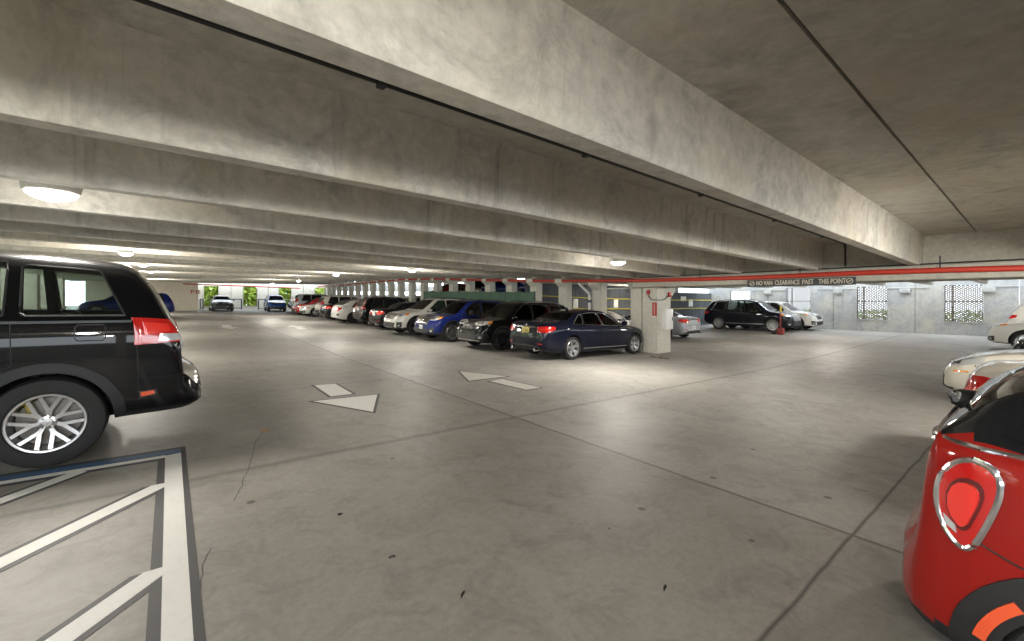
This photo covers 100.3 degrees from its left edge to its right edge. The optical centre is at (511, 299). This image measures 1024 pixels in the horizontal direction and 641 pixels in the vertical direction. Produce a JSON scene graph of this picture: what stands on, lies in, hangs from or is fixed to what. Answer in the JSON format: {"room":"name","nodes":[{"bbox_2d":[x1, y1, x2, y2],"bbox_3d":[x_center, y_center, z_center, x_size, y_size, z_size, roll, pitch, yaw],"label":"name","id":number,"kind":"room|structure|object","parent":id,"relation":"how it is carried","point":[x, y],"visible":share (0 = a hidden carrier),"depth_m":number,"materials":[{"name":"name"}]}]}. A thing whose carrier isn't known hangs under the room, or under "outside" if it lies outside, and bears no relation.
{"room":"parking garage","nodes":[
{"label":"parking garage","id":0,"kind":"room"},
{"bbox_2d":[85,281,197,310],"bbox_3d":[-31.221,-0.350,36.491,6.960,4.500,4.000,0,0,-39],"label":"wall","id":1,"kind":"structure","parent":0,"point":[178,292],"depth_m":36.02,"materials":[{"name":"grey concrete"}]},
{"bbox_2d":[183,283,299,288],"bbox_3d":[-25.930,-1.324,41.137,2.323,0.294,10.266,0,0,33],"label":"pipe","id":2,"kind":"object","parent":1,"relation":"attached to","point":[183,283],"visible":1,"depth_m":41.26,"materials":[{"name":"red paint"}]},
{"bbox_2d":[198,283,325,309],"bbox_3d":[-24.929,-0.350,44.262,12.700,4.500,0.250,0,0,-39],"label":"wall","id":3,"kind":"structure","parent":0,"point":[234,292],"depth_m":43.39,"materials":[{"name":"paint"}]},
{"bbox_2d":[336,282,419,298],"bbox_3d":[-16.086,0.025,53.374,12.300,4.350,0.200,0,0,-39],"label":"wall","id":4,"kind":"structure","parent":0,"point":[386,284],"depth_m":54.29,"materials":[{"name":"paint"}]},
{"bbox_2d":[0,306,1012,640],"bbox_3d":[-3.240,1.379,28.810,47.000,1.730,65.000,0,0,-39],"label":"floor","id":5,"kind":"structure","parent":0,"point":[773,484],"depth_m":3.66,"materials":[{"name":"grey concrete"}]},
{"bbox_2d":[1,269,5,309],"bbox_3d":[-24.111,-0.250,20.548,0.700,4.300,0.750,0,0,-39],"label":"pillar","id":6,"kind":"structure","parent":5,"relation":"on","point":[3,271],"depth_m":20.15,"materials":[{"name":"concrete"}]},
{"bbox_2d":[23,272,39,309],"bbox_3d":[-26.382,-0.250,23.379,0.700,4.300,0.750,0,0,-39],"label":"pillar","id":7,"kind":"structure","parent":5,"relation":"on","point":[31,300],"depth_m":23.17,"materials":[{"name":"grey concrete"}]},
{"bbox_2d":[40,275,46,308],"bbox_3d":[-28.654,-0.250,26.211,0.700,4.300,0.750,0,0,-39],"label":"pillar","id":8,"kind":"structure","parent":5,"relation":"on","point":[43,303],"depth_m":25.90,"materials":[{"name":"grey concrete"}]},
{"bbox_2d":[57,278,64,309],"bbox_3d":[-30.925,-0.250,29.043,0.700,4.300,0.750,0,0,-39],"label":"pillar","id":9,"kind":"structure","parent":5,"relation":"on","point":[61,282],"depth_m":28.95,"materials":[{"name":"concrete"}]},
{"bbox_2d":[0,252,200,467],"bbox_3d":[-6.006,0.511,3.732,5.317,2.177,2.380,2,-1,-39],"label":"suv","id":10,"kind":"object","parent":5,"relation":"on","point":[92,366],"visible":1,"depth_m":4.08,"materials":[{"name":"black paint"}]},
{"bbox_2d":[141,390,154,395],"bbox_3d":[-3.694,0.943,4.338,0.111,0.053,0.030,0,0,-41],"label":"marker light","id":11,"kind":"object","parent":10,"relation":"attached to","point":[143,392],"depth_m":4.33,"materials":[{"name":"orange"}]},
{"bbox_2d":[131,317,180,344],"bbox_3d":[-3.734,0.310,4.487,0.411,0.277,0.330,0,0,-39],"label":"tail light","id":12,"kind":"object","parent":10,"relation":"attached to","point":[144,330],"depth_m":4.36,"materials":[{"name":"red plastic"}]},
{"bbox_2d":[159,333,180,340],"bbox_3d":[-3.568,0.381,4.470,0.108,0.078,0.214,0,0,17],"label":"light","id":13,"kind":"object","parent":10,"relation":"attached to","point":[162,336],"depth_m":4.44,"materials":[{"name":"grey"}]},
{"bbox_2d":[0,446,205,640],"bbox_3d":[-3.244,1.524,0.236,5.035,0.154,7.053,0,0,-39],"label":"floor marking","id":14,"kind":"object","parent":5,"relation":"on","point":[172,582],"visible":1,"depth_m":2.68,"materials":[{"name":"white paint"}]},
{"bbox_2d":[78,292,174,311],"bbox_3d":[-23.688,0.263,26.483,4.412,1.635,2.180,0,0,-39],"label":"crossover","id":15,"kind":"object","parent":5,"relation":"on","point":[109,303],"visible":0.32,"depth_m":25.27,"materials":[{"name":"blue paint"}]},
{"bbox_2d":[209,295,234,310],"bbox_3d":[-26.350,0.272,38.719,1.963,1.454,4.613,0,0,-39],"label":"sedan","id":16,"kind":"object","parent":5,"relation":"on","point":[217,301],"visible":1,"depth_m":37.38,"materials":[{"name":"grey paint"}]},
{"bbox_2d":[264,295,287,310],"bbox_3d":[-23.019,0.283,41.517,1.939,1.608,4.266,0,0,-35],"label":"crossover","id":17,"kind":"object","parent":5,"relation":"on","point":[271,301],"visible":1,"depth_m":40.25,"materials":[{"name":"blue paint"}]},
{"bbox_2d":[291,298,318,314],"bbox_3d":[-16.024,0.550,35.966,4.411,1.488,2.129,0,0,-39],"label":"hatchback","id":18,"kind":"object","parent":5,"relation":"on","point":[295,308],"visible":0.32,"depth_m":34.62,"materials":[{"name":"red paint"}]},
{"bbox_2d":[290,294,327,308],"bbox_3d":[-17.135,0.362,38.148,4.643,1.803,2.188,0,0,-39],"label":"minivan","id":19,"kind":"object","parent":5,"relation":"on","point":[300,298],"visible":0.34,"depth_m":36.74,"materials":[{"name":"grey paint"}]},
{"bbox_2d":[299,302,318,316],"bbox_3d":[-14.483,0.595,34.125,4.411,1.488,2.129,0,0,-39],"label":"compact car","id":20,"kind":"object","parent":5,"relation":"on","point":[308,309],"visible":0.36,"depth_m":32.51,"materials":[{"name":"white paint"}]},
{"bbox_2d":[314,296,358,316],"bbox_3d":[-12.428,0.533,32.439,4.504,1.735,2.185,0,0,-39],"label":"crossover","id":21,"kind":"object","parent":5,"relation":"on","point":[324,299],"visible":0.38,"depth_m":31.12,"materials":[{"name":"beige paint"}]},
{"bbox_2d":[334,283,341,295],"bbox_3d":[-17.200,-0.362,42.257,0.610,3.766,0.450,0,0,-39],"label":"pillar","id":22,"kind":"structure","parent":5,"relation":"on","point":[339,288],"depth_m":42.13,"materials":[{"name":"concrete"}]},
{"bbox_2d":[319,299,359,320],"bbox_3d":[-10.911,0.691,30.068,4.729,1.518,2.172,0,0,-39],"label":"sedan","id":23,"kind":"object","parent":5,"relation":"on","point":[325,309],"visible":0.3,"depth_m":28.43,"materials":[{"name":"black paint"}]},
{"bbox_2d":[308,383,379,412],"bbox_3d":[-2.764,1.594,7.054,1.140,0.030,2.602,0,0,-39],"label":"arrow marking","id":24,"kind":"object","parent":5,"relation":"on","point":[366,403],"depth_m":6.83,"materials":[{"name":"white paint"}]},
{"bbox_2d":[340,283,347,295],"bbox_3d":[-16.074,-0.342,40.853,0.610,3.793,0.450,0,0,-39],"label":"pillar","id":25,"kind":"structure","parent":5,"relation":"on","point":[344,287],"depth_m":40.74,"materials":[{"name":"concrete"}]},
{"bbox_2d":[331,300,358,322],"bbox_3d":[-9.251,0.742,27.683,4.409,1.502,2.129,0,0,-39],"label":"hatchback","id":26,"kind":"object","parent":5,"relation":"on","point":[343,311],"visible":0.39,"depth_m":26.11,"materials":[{"name":"white paint"}]},
{"bbox_2d":[346,282,353,295],"bbox_3d":[-14.947,-0.323,39.449,0.610,3.820,0.450,0,0,-39],"label":"pillar","id":27,"kind":"structure","parent":5,"relation":"on","point":[351,287],"depth_m":39.33,"materials":[{"name":"concrete"}]},
{"bbox_2d":[352,281,360,298],"bbox_3d":[-13.821,-0.303,38.045,0.610,3.847,0.450,0,0,-39],"label":"pillar","id":28,"kind":"structure","parent":5,"relation":"on","point":[357,286],"depth_m":37.92,"materials":[{"name":"concrete"}]},
{"bbox_2d":[360,281,367,297],"bbox_3d":[-12.695,-0.284,36.641,0.610,3.874,0.450,0,0,-39],"label":"pillar","id":29,"kind":"structure","parent":5,"relation":"on","point":[364,286],"depth_m":36.56,"materials":[{"name":"concrete"}]},
{"bbox_2d":[367,280,375,296],"bbox_3d":[-11.569,-0.264,35.237,0.610,3.901,0.450,0,0,-39],"label":"pillar","id":30,"kind":"structure","parent":5,"relation":"on","point":[372,285],"depth_m":35.11,"materials":[{"name":"concrete"}]},
{"bbox_2d":[376,279,384,295],"bbox_3d":[-10.380,-0.244,33.755,0.610,3.929,0.450,0,0,-39],"label":"pillar","id":31,"kind":"structure","parent":5,"relation":"on","point":[381,284],"depth_m":33.63,"materials":[{"name":"concrete"}]},
{"bbox_2d":[353,296,408,325],"bbox_3d":[-7.093,0.671,25.693,4.480,1.772,2.185,0,0,-39],"label":"crossover","id":32,"kind":"object","parent":5,"relation":"on","point":[361,310],"visible":0.41,"depth_m":24.35,"materials":[{"name":"black paint"}]},
{"bbox_2d":[385,278,394,296],"bbox_3d":[-9.253,-0.224,32.351,0.610,3.956,0.450,0,0,-39],"label":"pillar","id":33,"kind":"structure","parent":5,"relation":"on","point":[391,284],"depth_m":32.25,"materials":[{"name":"concrete"}]},
{"bbox_2d":[395,278,404,298],"bbox_3d":[-8.127,-0.205,30.947,0.610,3.983,0.450,0,0,-39],"label":"pillar","id":34,"kind":"structure","parent":5,"relation":"on","point":[401,284],"depth_m":30.84,"materials":[{"name":"concrete"}]},
{"bbox_2d":[318,256,1023,286],"bbox_3d":[-11.050,-1.174,33.880,0.556,1.278,67.878,0,0,-39],"label":"pipe","id":35,"kind":"object","parent":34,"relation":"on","point":[1005,268],"visible":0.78,"depth_m":10.66,"materials":[{"name":"metal"}]},
{"bbox_2d":[368,302,434,328],"bbox_3d":[-5.373,0.853,23.293,4.582,1.518,2.169,0,0,-39],"label":"sedan","id":36,"kind":"object","parent":5,"relation":"on","point":[376,315],"visible":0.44,"depth_m":21.93,"materials":[{"name":"black paint"}]},
{"bbox_2d":[405,278,415,301],"bbox_3d":[-7.001,-0.174,29.543,0.610,3.987,0.450,0,0,-39],"label":"pillar","id":37,"kind":"structure","parent":5,"relation":"on","point":[412,283],"depth_m":29.44,"materials":[{"name":"concrete"}]},
{"bbox_2d":[417,278,427,300],"bbox_3d":[-5.874,-0.120,28.139,0.610,3.945,0.450,0,0,-39],"label":"pillar","id":38,"kind":"structure","parent":5,"relation":"on","point":[423,283],"depth_m":28.05,"materials":[{"name":"concrete"}]},
{"bbox_2d":[384,297,463,334],"bbox_3d":[-3.660,0.763,20.907,4.964,1.792,2.291,0,0,-39],"label":"crossover","id":39,"kind":"object","parent":5,"relation":"on","point":[402,320],"visible":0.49,"depth_m":19.44,"materials":[{"name":"grey paint"}]},
{"bbox_2d":[384,321,393,327],"bbox_3d":[-5.582,1.108,19.382,0.052,0.220,1.200,2,0,-39],"label":"grille","id":40,"kind":"object","parent":39,"relation":"attached to","point":[389,324],"depth_m":19.30,"materials":[{"name":"silver"}]},
{"bbox_2d":[385,313,397,318],"bbox_3d":[-5.444,0.721,19.481,0.314,0.252,1.000,0,0,-39],"label":"headlight assembly","id":41,"kind":"object","parent":39,"relation":"attached to","point":[391,315],"depth_m":19.41,"materials":[{"name":"silver metal"}]},
{"bbox_2d":[430,277,441,291],"bbox_3d":[-4.748,-0.066,26.735,0.610,3.903,0.450,0,0,-39],"label":"pillar","id":42,"kind":"structure","parent":5,"relation":"on","point":[437,283],"depth_m":26.63,"materials":[{"name":"concrete"}]},
{"bbox_2d":[446,277,457,291],"bbox_3d":[-3.559,-0.009,25.253,0.610,3.858,0.450,0,0,-39],"label":"pillar","id":43,"kind":"structure","parent":5,"relation":"on","point":[453,284],"depth_m":25.16,"materials":[{"name":"concrete"}]},
{"bbox_2d":[414,299,505,341],"bbox_3d":[-1.822,0.833,18.447,4.640,1.755,2.254,0,0,-39],"label":"crossover","id":44,"kind":"object","parent":5,"relation":"on","point":[445,322],"visible":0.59,"depth_m":17.19,"materials":[{"name":"blue paint"}]},
{"bbox_2d":[415,327,427,332],"bbox_3d":[-3.618,1.200,17.023,0.052,0.170,1.200,2,0,-39],"label":"grille","id":45,"kind":"object","parent":44,"relation":"attached to","point":[417,329],"depth_m":16.94,"materials":[{"name":"black"}]},
{"bbox_2d":[416,316,431,324],"bbox_3d":[-3.496,0.818,17.108,0.317,0.292,1.000,0,0,-39],"label":"grille","id":46,"kind":"object","parent":44,"relation":"attached to","point":[423,320],"depth_m":17.06,"materials":[{"name":"silver metal"}]},
{"bbox_2d":[462,277,474,291],"bbox_3d":[-2.433,0.046,23.848,0.610,3.814,0.450,0,0,-39],"label":"pillar","id":47,"kind":"structure","parent":5,"relation":"on","point":[469,285],"depth_m":23.74,"materials":[{"name":"concrete"}]},
{"bbox_2d":[423,291,534,309],"bbox_3d":[-2.376,0.574,23.559,0.114,2.352,10.845,0,0,-39],"label":"mesh screen","id":48,"kind":"object","parent":5,"relation":"on","point":[503,296],"visible":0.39,"depth_m":22.67,"materials":[{"name":"green fabric"}]},
{"bbox_2d":[481,277,494,291],"bbox_3d":[-1.244,0.106,22.366,0.610,3.764,0.450,0,0,-39],"label":"pillar","id":49,"kind":"structure","parent":5,"relation":"on","point":[489,285],"depth_m":22.25,"materials":[{"name":"concrete"}]},
{"bbox_2d":[458,371,541,389],"bbox_3d":[-0.434,1.662,8.966,1.108,0.032,2.563,0,0,-39],"label":"arrow marking","id":50,"kind":"object","parent":5,"relation":"on","point":[469,376],"depth_m":8.84,"materials":[{"name":"white paint"}]},
{"bbox_2d":[502,277,516,291],"bbox_3d":[-0.118,0.163,20.962,0.610,3.716,0.450,0,0,-39],"label":"pillar","id":51,"kind":"structure","parent":5,"relation":"on","point":[510,286],"depth_m":20.83,"materials":[{"name":"concrete"}]},
{"bbox_2d":[457,300,565,349],"bbox_3d":[0.219,0.892,16.110,4.640,1.754,2.186,0,0,-39],"label":"crossover","id":52,"kind":"object","parent":5,"relation":"on","point":[493,326],"visible":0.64,"depth_m":14.92,"materials":[{"name":"black paint"}]},
{"bbox_2d":[457,332,475,339],"bbox_3d":[-1.574,1.245,14.688,0.058,0.180,1.200,2,0,-39],"label":"grille","id":53,"kind":"object","parent":52,"relation":"attached to","point":[460,335],"depth_m":14.62,"materials":[{"name":"black"}]},
{"bbox_2d":[462,322,474,328],"bbox_3d":[-1.468,0.868,14.765,0.236,0.220,0.680,2,0,-39],"label":"grille","id":54,"kind":"object","parent":52,"relation":"attached to","point":[466,325],"depth_m":14.71,"materials":[{"name":"silver"}]},
{"bbox_2d":[526,277,541,300],"bbox_3d":[1.009,0.220,19.558,0.610,3.668,0.450,0,0,-39],"label":"pillar","id":55,"kind":"structure","parent":5,"relation":"on","point":[534,286],"depth_m":19.43,"materials":[{"name":"concrete"}]},
{"bbox_2d":[555,276,571,308],"bbox_3d":[2.166,0.275,18.115,0.610,3.625,0.450,0,0,-39],"label":"pillar","id":56,"kind":"structure","parent":5,"relation":"on","point":[565,288],"depth_m":18.02,"materials":[{"name":"concrete"}]},
{"bbox_2d":[510,308,642,359],"bbox_3d":[2.249,1.015,13.935,4.974,1.566,2.175,0,0,-39],"label":"sedan","id":57,"kind":"object","parent":5,"relation":"on","point":[567,332],"visible":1,"depth_m":12.78,"materials":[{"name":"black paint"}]},
{"bbox_2d":[537,326,555,332],"bbox_3d":[0.953,0.828,11.973,0.525,0.183,0.208,0,0,11],"label":"tail light","id":58,"kind":"object","parent":57,"relation":"attached to","point":[540,329],"depth_m":11.93,"materials":[{"name":"red"}]},
{"bbox_2d":[578,282,590,309],"bbox_3d":[2.868,0.545,16.913,0.150,2.518,0.665,0,0,-39],"label":"drain pipe","id":59,"kind":"object","parent":5,"relation":"on","point":[579,283],"visible":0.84,"depth_m":16.68,"materials":[{"name":"white metal"}]},
{"bbox_2d":[588,275,606,313],"bbox_3d":[3.324,0.318,16.672,0.610,3.578,0.450,0,0,-39],"label":"pillar","id":60,"kind":"structure","parent":5,"relation":"on","point":[599,296],"depth_m":16.59,"materials":[{"name":"concrete"}]},
{"bbox_2d":[591,308,630,325],"bbox_3d":[4.024,1.130,20.271,2.203,1.538,4.768,2,-1,-39],"label":"sedan","id":61,"kind":"object","parent":5,"relation":"on","point":[616,316],"visible":0.05,"depth_m":19.60,"materials":[{"name":"white paint"}]},
{"bbox_2d":[627,272,642,351],"bbox_3d":[4.450,0.357,15.268,0.610,3.527,0.450,0,0,-39],"label":"pillar","id":62,"kind":"structure","parent":5,"relation":"on","point":[636,293],"depth_m":15.18,"materials":[{"name":"concrete"}]},
{"bbox_2d":[643,287,674,353],"bbox_3d":[5.213,0.785,15.149,1.150,2.430,0.590,0,0,-39],"label":"pillar","id":63,"kind":"structure","parent":5,"relation":"on","point":[657,340],"depth_m":14.79,"materials":[{"name":"concrete"}]},
{"bbox_2d":[652,302,656,317],"bbox_3d":[4.878,0.342,14.632,0.018,0.514,0.170,0,0,-39],"label":"sign","id":64,"kind":"object","parent":63,"relation":"attached to","point":[654,305],"visible":1,"depth_m":14.62,"materials":[{"name":"red plastic"}]},
{"bbox_2d":[662,309,672,329],"bbox_3d":[5.380,0.661,14.777,0.440,0.704,0.200,0,0,-39],"label":"electrical box","id":65,"kind":"object","parent":63,"relation":"attached to","point":[667,314],"visible":1,"depth_m":14.66,"materials":[{"name":"white metal"}]},
{"bbox_2d":[622,312,700,336],"bbox_3d":[7.092,1.150,21.835,2.166,1.420,4.725,0,0,-39],"label":"coupe","id":66,"kind":"object","parent":5,"relation":"on","point":[683,326],"visible":0.34,"depth_m":19.90,"materials":[{"name":"grey paint"}]},
{"bbox_2d":[704,299,800,331],"bbox_3d":[14.498,0.880,26.010,2.339,1.876,5.039,0,0,-39],"label":"suv","id":67,"kind":"object","parent":5,"relation":"on","point":[718,314],"visible":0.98,"depth_m":25.35,"materials":[{"name":"black paint"}]},
{"bbox_2d":[791,314,800,320],"bbox_3d":[15.986,0.988,24.156,1.040,0.347,0.285,0,0,-39],"label":"grille","id":68,"kind":"object","parent":67,"relation":"attached to","point":[795,317],"depth_m":24.07,"materials":[{"name":"silver metal"}]},
{"bbox_2d":[733,301,822,329],"bbox_3d":[16.620,0.934,27.057,2.300,1.746,4.868,0,0,-39],"label":"crossover","id":69,"kind":"object","parent":5,"relation":"on","point":[808,319],"visible":0.42,"depth_m":25.68,"materials":[{"name":"grey paint"}]},
{"bbox_2d":[772,306,783,334],"bbox_3d":[14.106,1.064,22.673,0.300,1.520,0.530,0,0,-39],"label":"marker post","id":70,"kind":"object","parent":5,"relation":"on","point":[780,331],"visible":0.98,"depth_m":22.55,"materials":[{"name":"red"}]},
{"bbox_2d":[902,365,1023,640],"bbox_3d":[3.506,0.982,0.917,2.039,1.515,3.865,2,-1,-39],"label":"hatchback","id":71,"kind":"object","parent":5,"relation":"on","point":[963,558],"visible":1,"depth_m":1.72,"materials":[{"name":"red paint"}]},
{"bbox_2d":[943,512,955,531],"bbox_3d":[1.815,0.914,1.762,0.037,0.061,0.046,0,0,-12],"label":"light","id":72,"kind":"object","parent":71,"relation":"on","point":[949,519],"depth_m":1.76,"materials":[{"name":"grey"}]},
{"bbox_2d":[933,457,1005,551],"bbox_3d":[1.827,0.817,1.719,0.052,0.382,0.213,0,0,-20],"label":"tail light","id":73,"kind":"object","parent":71,"relation":"attached to","point":[969,493],"depth_m":1.69,"materials":[{"name":"red plastic"}]},
{"bbox_2d":[942,349,1023,389],"bbox_3d":[9.899,1.145,6.443,2.205,1.573,4.796,2,-1,-39],"label":"sedan","id":74,"kind":"object","parent":5,"relation":"on","point":[955,374],"visible":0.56,"depth_m":7.54,"materials":[{"name":"beige paint"}]},
{"bbox_2d":[964,360,1023,390],"bbox_3d":[6.517,1.044,2.987,2.204,1.576,4.738,2,-1,-39],"label":"sedan","id":75,"kind":"object","parent":5,"relation":"on","point":[985,371],"visible":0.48,"depth_m":4.23,"materials":[{"name":"beige paint"}]},
{"bbox_2d":[964,374,990,390],"bbox_3d":[4.710,0.870,4.268,0.552,0.260,0.300,0,0,-39],"label":"tail light","id":76,"kind":"object","parent":75,"relation":"attached to","point":[974,381],"depth_m":4.19,"materials":[{"name":"red plastic"}]},
{"bbox_2d":[987,320,1023,345],"bbox_3d":[19.729,0.986,14.599,2.195,1.695,4.636,0,0,-39],"label":"crossover","id":77,"kind":"object","parent":5,"relation":"on","point":[1005,332],"visible":0.89,"depth_m":15.52,"materials":[{"name":"grey paint"}]},
{"bbox_2d":[1007,304,1023,321],"bbox_3d":[22.801,0.934,16.683,2.198,1.762,4.642,0,0,-39],"label":"crossover","id":78,"kind":"object","parent":5,"relation":"on","point":[1018,314],"visible":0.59,"depth_m":17.73,"materials":[{"name":"grey paint"}]},
{"bbox_2d":[1013,335,1023,348],"bbox_3d":[15.237,1.035,9.970,2.193,1.661,4.636,0,0,-39],"label":"wheel","id":79,"kind":"object","parent":5,"relation":"on","point":[1019,342],"visible":0.45,"depth_m":11.26,"materials":[{"name":"black paint"}]},
{"bbox_2d":[428,282,677,292],"bbox_3d":[0.083,0.200,43.206,0.200,4.000,35.900,0,0,-39],"label":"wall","id":80,"kind":"structure","parent":0,"point":[430,288],"depth_m":32.42,"materials":[{"name":"concrete"}]},
{"bbox_2d":[525,278,710,324],"bbox_3d":[7.712,0.100,26.185,18.000,4.200,0.200,0,0,-39],"label":"wall","id":81,"kind":"structure","parent":0,"point":[624,306],"depth_m":25.07,"materials":[{"name":"grey concrete"}]},
{"bbox_2d":[542,295,710,300],"bbox_3d":[7.785,-0.100,26.013,17.701,0.292,0.060,0,0,-39],"label":"cable","id":82,"kind":"object","parent":81,"relation":"attached to","point":[542,295],"visible":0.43,"depth_m":24.50,"materials":[{"name":"yellow plastic"}]},
{"bbox_2d":[709,279,1023,335],"bbox_3d":[22.162,0.300,22.714,0.200,3.800,23.700,0,0,-39],"label":"wall","id":83,"kind":"structure","parent":0,"point":[920,310],"depth_m":23.37,"materials":[{"name":"concrete"}]},
{"bbox_2d":[786,288,811,311],"bbox_3d":[18.358,0.192,27.368,0.150,1.939,1.458,0,0,-39],"label":"window","id":84,"kind":"structure","parent":83,"relation":"in","point":[795,289],"depth_m":27.29,"materials":[{"name":"metal"}]},
{"bbox_2d":[818,288,858,293],"bbox_3d":[19.561,-0.531,25.668,0.158,0.302,2.000,0,0,-39],"label":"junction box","id":85,"kind":"object","parent":83,"relation":"attached to","point":[834,291],"visible":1,"depth_m":25.59,"materials":[{"name":"metal"}]},
{"bbox_2d":[856,286,888,320],"bbox_3d":[20.653,0.192,24.508,0.150,1.939,1.461,0,0,-39],"label":"window","id":86,"kind":"structure","parent":83,"relation":"in","point":[863,293],"depth_m":24.49,"materials":[{"name":"metal"}]},
{"bbox_2d":[881,287,929,292],"bbox_3d":[21.436,-0.531,23.329,0.158,0.302,2.000,0,0,-39],"label":"junction box","id":87,"kind":"object","parent":83,"relation":"attached to","point":[900,290],"visible":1,"depth_m":23.24,"materials":[{"name":"metal"}]},
{"bbox_2d":[943,285,984,323],"bbox_3d":[22.910,0.192,21.694,0.150,1.939,1.456,0,0,-39],"label":"window","id":88,"kind":"structure","parent":83,"relation":"in","point":[981,309],"depth_m":21.68,"materials":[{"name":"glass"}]},
{"bbox_2d":[964,286,1018,291],"bbox_3d":[23.355,-0.531,20.937,0.158,0.302,2.000,0,0,-39],"label":"junction box","id":89,"kind":"object","parent":83,"relation":"attached to","point":[984,288],"visible":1,"depth_m":20.87,"materials":[{"name":"metal"}]},
{"bbox_3d":[-6.731,0.295,41.393,12.700,1.590,31.000,0,0,-39],"label":"ramp slab","id":90,"kind":"object","parent":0,"visible":0},
{"bbox_2d":[458,281,483,291],"bbox_3d":[-2.520,-0.953,37.017,4.636,1.715,2.184,0,0,-39],"label":"car","id":91,"kind":"object","parent":90,"relation":"on","point":[477,283],"visible":0.12,"depth_m":35.75,"materials":[{"name":"black paint"}]},
{"bbox_2d":[475,281,524,291],"bbox_3d":[-0.991,-0.936,35.111,4.406,1.483,2.128,0,0,-39],"label":"car","id":92,"kind":"object","parent":90,"relation":"on","point":[499,286],"visible":0.3,"depth_m":34.19,"materials":[{"name":"blue paint"}]},
{"label":"outside","id":93,"kind":"structure","parent":0,"visible":0},
{"bbox_2d":[458,278,1019,321],"bbox_3d":[27.674,-1.800,35.020,1.000,9.200,120.000,0,0,-39],"label":"wall","id":94,"kind":"structure","parent":93,"point":[745,294],"depth_m":34.13,"materials":[{"name":"white"}]},
{"bbox_3d":[-9.151,-2.036,17.081,19.500,1.033,58.100,0,0,-39],"label":"ceiling","id":95,"kind":"structure","parent":0,"visible":0},
{"bbox_2d":[1,265,433,284],"bbox_3d":[-19.510,-1.881,29.674,18.700,1.055,25.386,0,0,-39],"label":"beam","id":96,"kind":"structure","parent":95,"relation":"attached to","point":[133,266],"depth_m":27.31,"materials":[{"name":"concrete"}]},
{"bbox_2d":[0,245,507,277],"bbox_3d":[-8.153,-1.586,15.517,18.700,1.092,3.606,0,0,-39],"label":"beam","id":97,"kind":"structure","parent":95,"relation":"attached to","point":[3,248],"depth_m":13.62,"materials":[{"name":"concrete"}]},
{"bbox_2d":[61,256,466,277],"bbox_3d":[-10.424,-1.681,18.348,18.700,0.959,3.606,0,0,-39],"label":"beam","id":98,"kind":"structure","parent":95,"relation":"attached to","point":[125,262],"depth_m":17.50,"materials":[{"name":"concrete"}]},
{"bbox_2d":[0,231,561,278],"bbox_3d":[-5.881,-1.490,12.685,18.700,1.208,3.606,0,0,-39],"label":"beam","id":99,"kind":"structure","parent":95,"relation":"attached to","point":[6,237],"depth_m":10.97,"materials":[{"name":"concrete"}]},
{"bbox_2d":[117,248,134,255],"bbox_3d":[-9.147,-1.431,10.133,0.285,0.774,0.285,0,0,-16],"label":"ceiling light","id":100,"kind":"object","parent":99,"relation":"hanging from","point":[125,252],"visible":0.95,"depth_m":10.05,"materials":[{"name":"white"}]},
{"bbox_2d":[0,0,1023,277],"bbox_3d":[-0.203,-1.390,5.606,18.700,1.319,14.496,0,0,-39],"label":"ceiling","id":101,"kind":"structure","parent":95,"relation":"attached to","point":[736,102],"depth_m":3.29,"materials":[{"name":"concrete"}]},
{"bbox_2d":[19,180,82,201],"bbox_3d":[-4.714,-1.345,4.382,0.424,0.661,0.424,0,0,-16],"label":"ceiling light","id":102,"kind":"object","parent":101,"relation":"hanging from","point":[47,192],"visible":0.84,"depth_m":4.27,"materials":[{"name":"white plastic"}]},
{"bbox_2d":[133,0,845,266],"bbox_3d":[0.729,-1.267,4.431,18.682,0.934,0.080,0,0,-39],"label":"conduit","id":103,"kind":"object","parent":101,"relation":"attached to","point":[380,85],"visible":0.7,"depth_m":3.17,"materials":[{"name":"black metal"}]},
{"bbox_2d":[609,258,625,264],"bbox_3d":[2.526,-1.148,10.189,0.372,0.645,0.372,0,0,-16],"label":"ceiling light","id":104,"kind":"object","parent":101,"relation":"hanging from","point":[614,261],"visible":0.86,"depth_m":10.05,"materials":[{"name":"white"}]},
{"bbox_2d":[632,228,1023,287],"bbox_3d":[9.984,-1.015,8.586,1.420,1.170,16.900,0,0,-39],"label":"beam","id":105,"kind":"structure","parent":95,"relation":"attached to","point":[1001,244],"depth_m":9.17,"materials":[{"name":"concrete"}]},
{"bbox_2d":[747,277,855,286],"bbox_3d":[7.224,-0.448,10.834,0.042,0.185,2.380,0,0,-39],"label":"sign","id":106,"kind":"object","parent":105,"relation":"attached to","point":[834,280],"visible":1,"depth_m":10.70,"materials":[{"name":"grey"}]},
{"bbox_2d":[639,258,1023,277],"bbox_3d":[8.249,-0.761,9.566,0.028,0.026,12.600,0,0,-39],"label":"conduit","id":107,"kind":"object","parent":105,"relation":"attached to","point":[1023,258],"visible":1,"depth_m":9.79,"materials":[{"name":"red metal"}]},
{"bbox_3d":[14.737,-1.630,15.988,16.400,0.140,24.500,0,0,-39],"label":"ceiling slab","id":108,"kind":"structure","parent":0,"visible":0},
{"bbox_2d":[542,276,987,288],"bbox_3d":[11.684,-1.160,19.795,16.400,0.800,14.496,0,0,-39],"label":"ceiling beam","id":109,"kind":"structure","parent":108,"relation":"attached to","point":[573,283],"depth_m":20.94,"materials":[{"name":"concrete"}]},
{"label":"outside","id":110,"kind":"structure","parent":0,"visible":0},
{"bbox_2d":[804,308,982,321],"bbox_3d":[24.293,1.220,25.260,2.718,1.401,21.182,0,0,-39],"label":"grass bank","id":111,"kind":"object","parent":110,"point":[804,308],"visible":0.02,"depth_m":24.33,"materials":[{"name":"plant"}]},
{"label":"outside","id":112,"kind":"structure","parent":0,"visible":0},
{"bbox_2d":[204,286,323,305],"bbox_3d":[-28.022,-0.840,45.288,15.618,4.971,3.983,0,0,-39],"label":"hedge","id":113,"kind":"object","parent":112,"point":[249,293],"visible":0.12,"depth_m":44.41,"materials":[{"name":"green plant"}]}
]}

